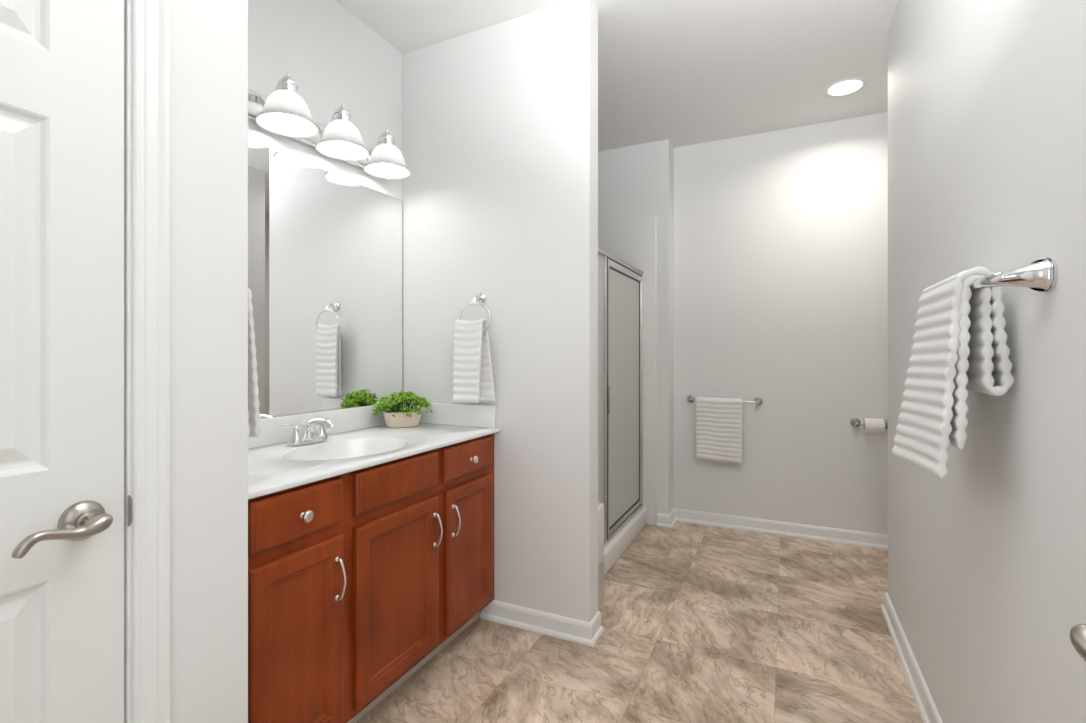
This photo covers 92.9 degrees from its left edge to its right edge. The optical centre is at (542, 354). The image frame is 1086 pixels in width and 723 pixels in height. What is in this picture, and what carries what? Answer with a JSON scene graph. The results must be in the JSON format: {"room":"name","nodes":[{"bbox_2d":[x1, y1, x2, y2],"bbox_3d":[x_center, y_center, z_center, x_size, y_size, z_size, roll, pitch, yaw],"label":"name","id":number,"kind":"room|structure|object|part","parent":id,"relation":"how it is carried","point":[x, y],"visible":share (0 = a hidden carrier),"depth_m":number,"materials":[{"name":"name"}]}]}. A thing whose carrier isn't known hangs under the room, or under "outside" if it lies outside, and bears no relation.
{"room":"bathroom","nodes":[
{"label":"bathroom","id":0,"kind":"room"},
{"bbox_2d":[170,0,247,722],"bbox_3d":[-1.185,-0.148,0.827,0.608,2.697,1.088,0,0,25],"label":"wall","id":1,"kind":"structure","parent":0,"point":[209,38],"depth_m":1.11,"materials":[{"name":"white paint"}]},
{"bbox_2d":[0,0,123,722],"bbox_3d":[-0.901,0.179,0.686,0.103,2.018,0.612,0,0,25],"label":"door","id":2,"kind":"structure","parent":1,"relation":"in","point":[62,61],"depth_m":0.88,"materials":[{"name":"white paint"}]},
{"bbox_3d":[-0.784,0.296,0.848,0.028,0.038,0.131,0,0,25],"label":"lever","id":3,"kind":"part","parent":2,"relation":"part of","materials":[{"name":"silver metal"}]},
{"bbox_3d":[-0.794,0.293,0.902,0.042,0.068,0.068,0,0,25],"label":"handle","id":4,"kind":"part","parent":2,"relation":"part of","materials":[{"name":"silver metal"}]},
{"bbox_2d":[124,0,169,722],"bbox_3d":[-0.954,0.150,0.711,0.128,2.100,0.749,0,0,25],"label":"trim","id":5,"kind":"structure","parent":1,"relation":"attached to","point":[146,22],"depth_m":0.99,"materials":[{"name":"white paint"}]},
{"bbox_3d":[-0.778,0.294,0.973,0.002,0.060,0.008,0,0,25],"label":"strike plate","id":6,"kind":"part","parent":5,"relation":"part of","materials":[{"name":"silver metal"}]},
{"bbox_3d":[-0.831,-0.194,1.300,0.169,0.206,0.068,0,0,25],"label":"towel ring","id":7,"kind":"object","parent":1,"relation":"attached to","visible":0},
{"bbox_2d":[248,288,260,439],"bbox_3d":[-0.783,0.021,1.318,0.188,0.388,0.089,0,0,25],"label":"hand towel","id":8,"kind":"object","parent":7,"relation":"hanging from","point":[254,429],"visible":0.12,"depth_m":1.32,"materials":[{"name":"white fabric"}]},
{"bbox_2d":[248,0,401,200],"bbox_3d":[-0.632,-0.148,2.833,0.100,2.697,3.212,0,0,25],"label":"wall","id":9,"kind":"structure","parent":0,"point":[334,59],"depth_m":2.15,"materials":[{"name":"white paint"}]},
{"bbox_2d":[248,402,401,448],"bbox_3d":[-0.955,0.283,2.004,0.020,0.099,1.234,0,0,25],"label":"backsplash","id":10,"kind":"structure","parent":9,"relation":"attached to","point":[355,418],"depth_m":2.09,"materials":[{"name":"white stone"}]},
{"bbox_2d":[248,139,401,418],"bbox_3d":[-0.958,-0.264,2.010,0.010,0.994,1.222,0,0,25],"label":"wall mirror","id":11,"kind":"object","parent":9,"relation":"attached to","point":[325,247],"visible":0.43,"depth_m":2.11,"materials":[{"name":"grey mirror"}]},
{"bbox_2d":[248,73,410,179],"bbox_3d":[-0.810,-0.904,2.066,0.228,0.188,0.770,0,0,25],"label":"vanity light","id":12,"kind":"object","parent":9,"relation":"attached to","point":[284,112],"visible":1,"depth_m":2.00,"materials":[{"name":"white glass"}]},
{"bbox_3d":[-0.945,-0.921,1.851,0.105,0.136,0.060,0,0,25],"label":"arm","id":13,"kind":"part","parent":12,"relation":"part of","materials":[{"name":"silver metal"}]},
{"bbox_3d":[-0.906,-0.867,1.833,0.203,0.114,0.203,0,0,25],"label":"lamp shade","id":14,"kind":"part","parent":12,"relation":"part of","materials":[{"name":"white glass"}]},
{"bbox_3d":[-0.906,-0.866,1.833,0.062,0.104,0.062,0,0,25],"label":"bulb","id":15,"kind":"part","parent":12,"relation":"part of","materials":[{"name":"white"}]},
{"bbox_3d":[-0.837,-0.921,2.079,0.105,0.136,0.060,0,0,25],"label":"arm","id":16,"kind":"part","parent":12,"relation":"part of","materials":[{"name":"silver metal"}]},
{"bbox_3d":[-0.799,-0.867,2.061,0.203,0.114,0.203,0,0,25],"label":"lamp shade","id":17,"kind":"part","parent":12,"relation":"part of","materials":[{"name":"white glass"}]},
{"bbox_3d":[-0.799,-0.866,2.061,0.062,0.104,0.062,0,0,25],"label":"bulb","id":18,"kind":"part","parent":12,"relation":"part of","materials":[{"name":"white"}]},
{"bbox_3d":[-0.729,-0.921,2.310,0.105,0.136,0.060,0,0,25],"label":"arm","id":19,"kind":"part","parent":12,"relation":"part of","materials":[{"name":"silver metal"}]},
{"bbox_3d":[-0.690,-0.867,2.292,0.203,0.114,0.203,0,0,25],"label":"lamp shade","id":20,"kind":"part","parent":12,"relation":"part of","materials":[{"name":"white glass"}]},
{"bbox_3d":[-0.690,-0.866,2.292,0.062,0.104,0.062,0,0,25],"label":"bulb","id":21,"kind":"part","parent":12,"relation":"part of","materials":[{"name":"white glass"}]},
{"bbox_2d":[402,0,597,621],"bbox_3d":[-0.230,-0.148,2.408,0.989,2.697,0.110,0,0,25],"label":"wall partition","id":22,"kind":"structure","parent":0,"point":[500,120],"depth_m":2.28,"materials":[{"name":"white paint"}]},
{"bbox_2d":[459,293,490,333],"bbox_3d":[-0.298,-0.180,2.340,0.169,0.206,0.068,0,0,25],"label":"towel ring","id":23,"kind":"object","parent":22,"relation":"attached to","point":[480,298],"visible":0.77,"depth_m":2.33,"materials":[{"name":"silver metal"}]},
{"bbox_2d":[452,319,495,402],"bbox_3d":[-0.309,0.028,2.316,0.193,0.373,0.067,0,0,25],"label":"hand towel","id":24,"kind":"object","parent":23,"relation":"hanging from","point":[473,382],"visible":0.99,"depth_m":2.31,"materials":[{"name":"white fabric"}]},
{"bbox_3d":[-0.298,-0.255,2.340,0.054,0.057,0.068,0,0,25],"label":"post","id":25,"kind":"part","parent":23,"relation":"part of","materials":[{"name":"silver metal"}]},
{"bbox_2d":[479,600,603,646],"bbox_3d":[-0.013,1.157,2.291,0.547,0.085,0.136,0,0,25],"label":"baseboard","id":26,"kind":"structure","parent":22,"relation":"attached to","point":[545,623],"depth_m":2.22,"materials":[{"name":"white paint"}]},
{"bbox_2d":[335,0,897,150],"bbox_3d":[0.609,-1.522,1.647,3.500,0.050,4.300,0,0,25],"label":"ceiling","id":27,"kind":"structure","parent":0,"point":[682,72],"depth_m":2.56,"materials":[{"name":"white paint"}]},
{"bbox_2d":[823,77,867,96],"bbox_3d":[1.693,-1.494,2.895,0.216,0.004,0.216,0,0,25],"label":"recessed light","id":28,"kind":"object","parent":27,"relation":"in","point":[847,86],"visible":1,"depth_m":2.89,"materials":[{"name":"white paint"}]},
{"bbox_2d":[828,80,861,94],"bbox_3d":[1.693,-1.494,2.895,0.166,0.002,0.166,0,0,25],"label":"diffuser","id":29,"kind":"object","parent":28,"relation":"attached to","point":[840,87],"depth_m":2.89,"materials":[{"name":"white plastic"}]},
{"bbox_2d":[598,139,673,524],"bbox_3d":[0.485,-0.148,3.923,0.993,2.697,0.272,0,0,25],"label":"wall","id":30,"kind":"structure","parent":0,"point":[635,181],"depth_m":3.63,"materials":[{"name":"white paint"}]},
{"bbox_2d":[356,521,922,722],"bbox_3d":[0.609,1.225,1.647,3.500,0.050,4.300,0,0,25],"label":"floor","id":31,"kind":"structure","parent":0,"point":[700,623],"depth_m":2.08,"materials":[{"name":"tile"}]},
{"bbox_2d":[248,433,493,722],"bbox_3d":[-0.695,0.775,1.882,0.589,0.850,1.229,0,0,25],"label":"vanity cabinet","id":32,"kind":"object","parent":31,"relation":"on","point":[357,579],"visible":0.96,"depth_m":1.59,"materials":[{"name":"brown wood"}]},
{"bbox_3d":[-0.654,0.426,1.389,0.023,0.129,0.292,0,0,25],"label":"drawer","id":33,"kind":"part","parent":32,"relation":"part of","materials":[{"name":"brown wood"}]},
{"bbox_3d":[-0.654,0.805,1.389,0.023,0.554,0.292,0,0,25],"label":"door","id":34,"kind":"part","parent":32,"relation":"part of","materials":[{"name":"brown wood"}]},
{"bbox_3d":[-0.631,0.432,1.378,0.030,0.032,0.032,0,0,25],"label":"knob","id":35,"kind":"part","parent":32,"relation":"part of","materials":[{"name":"silver metal"}]},
{"bbox_3d":[-0.578,0.647,1.481,0.037,0.128,0.018,0,0,25],"label":"handle","id":36,"kind":"part","parent":32,"relation":"part of","materials":[{"name":"silver metal"}]},
{"bbox_2d":[248,402,499,499],"bbox_3d":[-0.710,0.352,1.889,0.561,0.240,1.234,0,0,25],"label":"countertop","id":37,"kind":"structure","parent":32,"relation":"on","point":[359,439],"depth_m":1.99,"materials":[{"name":"white stone"}]},
{"bbox_2d":[280,417,334,445],"bbox_3d":[-0.881,0.284,1.935,0.184,0.095,0.186,0,0,-25],"label":"sink faucet","id":38,"kind":"object","parent":37,"relation":"on","point":[308,435],"visible":1,"depth_m":1.92,"materials":[{"name":"silver metal"}]},
{"bbox_3d":[-0.923,0.262,1.871,0.015,0.022,0.063,0,0,31],"label":"lever","id":39,"kind":"part","parent":38,"relation":"part of","materials":[{"name":"silver metal"}]},
{"bbox_3d":[-0.907,0.293,1.896,0.052,0.064,0.052,0,0,25],"label":"handle","id":40,"kind":"part","parent":38,"relation":"part of","materials":[{"name":"silver metal"}]},
{"bbox_3d":[-0.884,0.321,1.946,0.058,0.021,0.168,0,0,25],"label":"deck plate","id":41,"kind":"part","parent":38,"relation":"part of","materials":[{"name":"silver metal"}]},
{"bbox_3d":[-0.841,0.279,1.926,0.168,0.086,0.056,0,0,25],"label":"spout","id":42,"kind":"part","parent":38,"relation":"part of","materials":[{"name":"silver metal"}]},
{"bbox_3d":[-0.860,0.293,1.997,0.052,0.064,0.052,0,0,25],"label":"handle","id":43,"kind":"part","parent":38,"relation":"part of","materials":[{"name":"silver metal"}]},
{"bbox_2d":[372,390,432,427],"bbox_3d":[-0.643,0.249,2.374,0.229,0.164,0.245,0,0,25],"label":"potted plant","id":44,"kind":"object","parent":37,"relation":"on","point":[403,416],"visible":1,"depth_m":2.33,"materials":[{"name":"green plant"}]},
{"bbox_3d":[-0.644,0.296,2.367,0.174,0.071,0.102,0,0,-29],"label":"pot","id":45,"kind":"part","parent":44,"relation":"part of","materials":[{"name":"beige ceramic"}]},
{"bbox_3d":[-0.484,0.426,1.752,0.023,0.129,0.406,0,0,25],"label":"drawer","id":46,"kind":"part","parent":32,"relation":"part of","materials":[{"name":"brown wood"}]},
{"bbox_3d":[-0.484,0.805,1.752,0.023,0.554,0.406,0,0,25],"label":"door","id":47,"kind":"part","parent":32,"relation":"part of","materials":[{"name":"brown wood"}]},
{"bbox_3d":[-0.383,0.647,1.895,0.037,0.128,0.018,0,0,25],"label":"handle","id":48,"kind":"part","parent":32,"relation":"part of","materials":[{"name":"silver metal"}]},
{"bbox_3d":[-0.334,0.647,2.000,0.037,0.128,0.018,0,0,25],"label":"handle","id":49,"kind":"part","parent":32,"relation":"part of","materials":[{"name":"silver metal"}]},
{"bbox_3d":[-0.306,0.426,2.130,0.023,0.129,0.349,0,0,25],"label":"drawer","id":50,"kind":"part","parent":32,"relation":"part of","materials":[{"name":"brown wood"}]},
{"bbox_3d":[-0.303,0.805,2.136,0.023,0.554,0.336,0,0,25],"label":"door","id":51,"kind":"part","parent":32,"relation":"part of","materials":[{"name":"brown wood"}]},
{"bbox_3d":[-0.282,0.432,2.119,0.030,0.032,0.032,0,0,25],"label":"knob","id":52,"kind":"part","parent":32,"relation":"part of","materials":[{"name":"silver metal"}]},
{"bbox_2d":[598,216,655,603],"bbox_3d":[0.077,0.114,3.144,0.917,2.172,1.483,0,0,25],"label":"shower stall","id":53,"kind":"object","parent":31,"relation":"on","point":[632,240],"visible":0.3,"depth_m":3.63,"materials":[{"name":"white plastic"}]},
{"bbox_3d":[-0.173,0.968,2.611,0.916,0.465,0.302,0,0,25],"label":"seat","id":54,"kind":"part","parent":53,"relation":"part of","materials":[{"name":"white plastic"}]},
{"bbox_2d":[598,246,643,547],"bbox_3d":[0.379,0.248,2.995,0.052,1.663,1.465,0,0,25],"label":"shower door","id":55,"kind":"structure","parent":53,"relation":"attached to","point":[620,283],"depth_m":3.16,"materials":[{"name":"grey glass"}]},
{"bbox_3d":[0.205,0.249,2.620,0.006,1.605,0.632,0,0,25],"label":"fixed pane","id":56,"kind":"part","parent":55,"relation":"part of","materials":[{"name":"clear glass"}]},
{"bbox_3d":[0.379,0.260,2.946,0.010,0.160,0.010,0,0,25],"label":"handle","id":57,"kind":"part","parent":55,"relation":"part of","materials":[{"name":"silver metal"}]},
{"bbox_3d":[0.444,1.066,3.132,0.034,0.028,1.162,0,0,25],"label":"sill","id":58,"kind":"part","parent":55,"relation":"part of","materials":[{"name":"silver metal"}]},
{"bbox_3d":[0.521,0.254,3.292,0.006,1.512,0.698,0,0,25],"label":"pane","id":59,"kind":"part","parent":55,"relation":"part of","materials":[{"name":"clear glass"}]},
{"bbox_3d":[0.521,0.249,3.289,0.023,1.593,0.764,0,0,25],"label":"door","id":60,"kind":"part","parent":55,"relation":"part of","materials":[{"name":"clear glass"}]},
{"bbox_2d":[674,112,887,534],"bbox_3d":[2.027,-0.148,3.292,2.335,2.697,0.100,0,0,25],"label":"wall","id":61,"kind":"structure","parent":0,"point":[781,236],"depth_m":3.42,"materials":[{"name":"white paint"}]},
{"bbox_2d":[687,395,762,404],"bbox_3d":[1.245,0.320,3.564,0.498,0.052,0.073,0,0,25],"label":"towel bar","id":62,"kind":"object","parent":61,"relation":"attached to","point":[758,401],"visible":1,"depth_m":3.49,"materials":[{"name":"silver metal"}]},
{"bbox_3d":[1.043,0.320,3.659,0.052,0.052,0.073,0,0,25],"label":"post","id":63,"kind":"part","parent":62,"relation":"part of","materials":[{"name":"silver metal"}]},
{"bbox_2d":[696,397,741,463],"bbox_3d":[1.209,0.518,3.550,0.300,0.438,0.055,0,0,25],"label":"hand towel","id":64,"kind":"object","parent":62,"relation":"hanging from","point":[718,420],"visible":1,"depth_m":3.54,"materials":[{"name":"white fabric"}]},
{"bbox_3d":[1.446,0.320,3.469,0.052,0.052,0.073,0,0,25],"label":"post","id":65,"kind":"part","parent":62,"relation":"part of","materials":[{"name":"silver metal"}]},
{"bbox_2d":[657,508,887,549],"bbox_3d":[1.882,1.157,3.196,2.315,0.085,0.198,0,0,25],"label":"baseboard","id":66,"kind":"structure","parent":61,"relation":"attached to","point":[843,536],"depth_m":3.44,"materials":[{"name":"white paint"}]},
{"bbox_2d":[850,418,887,428],"bbox_3d":[2.029,0.432,3.184,0.223,0.058,0.093,0,0,25],"label":"toilet paper holder","id":67,"kind":"object","parent":61,"relation":"attached to","point":[854,422],"visible":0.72,"depth_m":3.19,"materials":[{"name":"grey metal"}]},
{"bbox_3d":[1.954,0.432,3.219,0.058,0.058,0.093,0,0,25],"label":"post","id":68,"kind":"part","parent":67,"relation":"part of","materials":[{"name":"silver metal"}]},
{"bbox_2d":[863,418,884,434],"bbox_3d":[2.022,0.445,3.157,0.100,0.105,0.101,0,0,25],"label":"toilet paper roll","id":69,"kind":"object","parent":67,"relation":"on","point":[872,426],"visible":1,"depth_m":3.12,"materials":[{"name":"white paper"}]},
{"bbox_2d":[888,0,1085,722],"bbox_3d":[1.419,-0.148,0.750,1.070,2.697,3.166,0,0,25],"label":"wall","id":70,"kind":"structure","parent":0,"point":[987,98],"depth_m":1.17,"materials":[{"name":"white paint"}]},
{"bbox_2d":[880,593,942,722],"bbox_3d":[1.447,1.157,0.840,1.096,0.085,3.032,0,0,25],"label":"baseboard","id":71,"kind":"structure","parent":70,"relation":"attached to","point":[927,709],"depth_m":1.90,"materials":[{"name":"white paint"}]},
{"bbox_2d":[970,257,1057,292],"bbox_3d":[1.017,-0.143,1.220,0.102,0.063,0.679,0,0,25],"label":"towel bar","id":72,"kind":"object","parent":70,"relation":"attached to","point":[1041,275],"visible":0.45,"depth_m":0.94,"materials":[{"name":"silver metal"}]},
{"bbox_2d":[891,266,1013,478],"bbox_3d":[0.967,0.051,1.242,0.158,0.466,0.364,0,0,25],"label":"hand towel","id":73,"kind":"object","parent":72,"relation":"hanging from","point":[960,337],"visible":0.98,"depth_m":1.11,"materials":[{"name":"white fabric"}]},
{"bbox_2d":[1070,624,1085,661],"bbox_3d":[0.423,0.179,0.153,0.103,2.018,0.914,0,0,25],"label":"door handle","id":74,"kind":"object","parent":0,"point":[1077,632],"depth_m":0.53,"materials":[{"name":"silver metal"}]}
]}

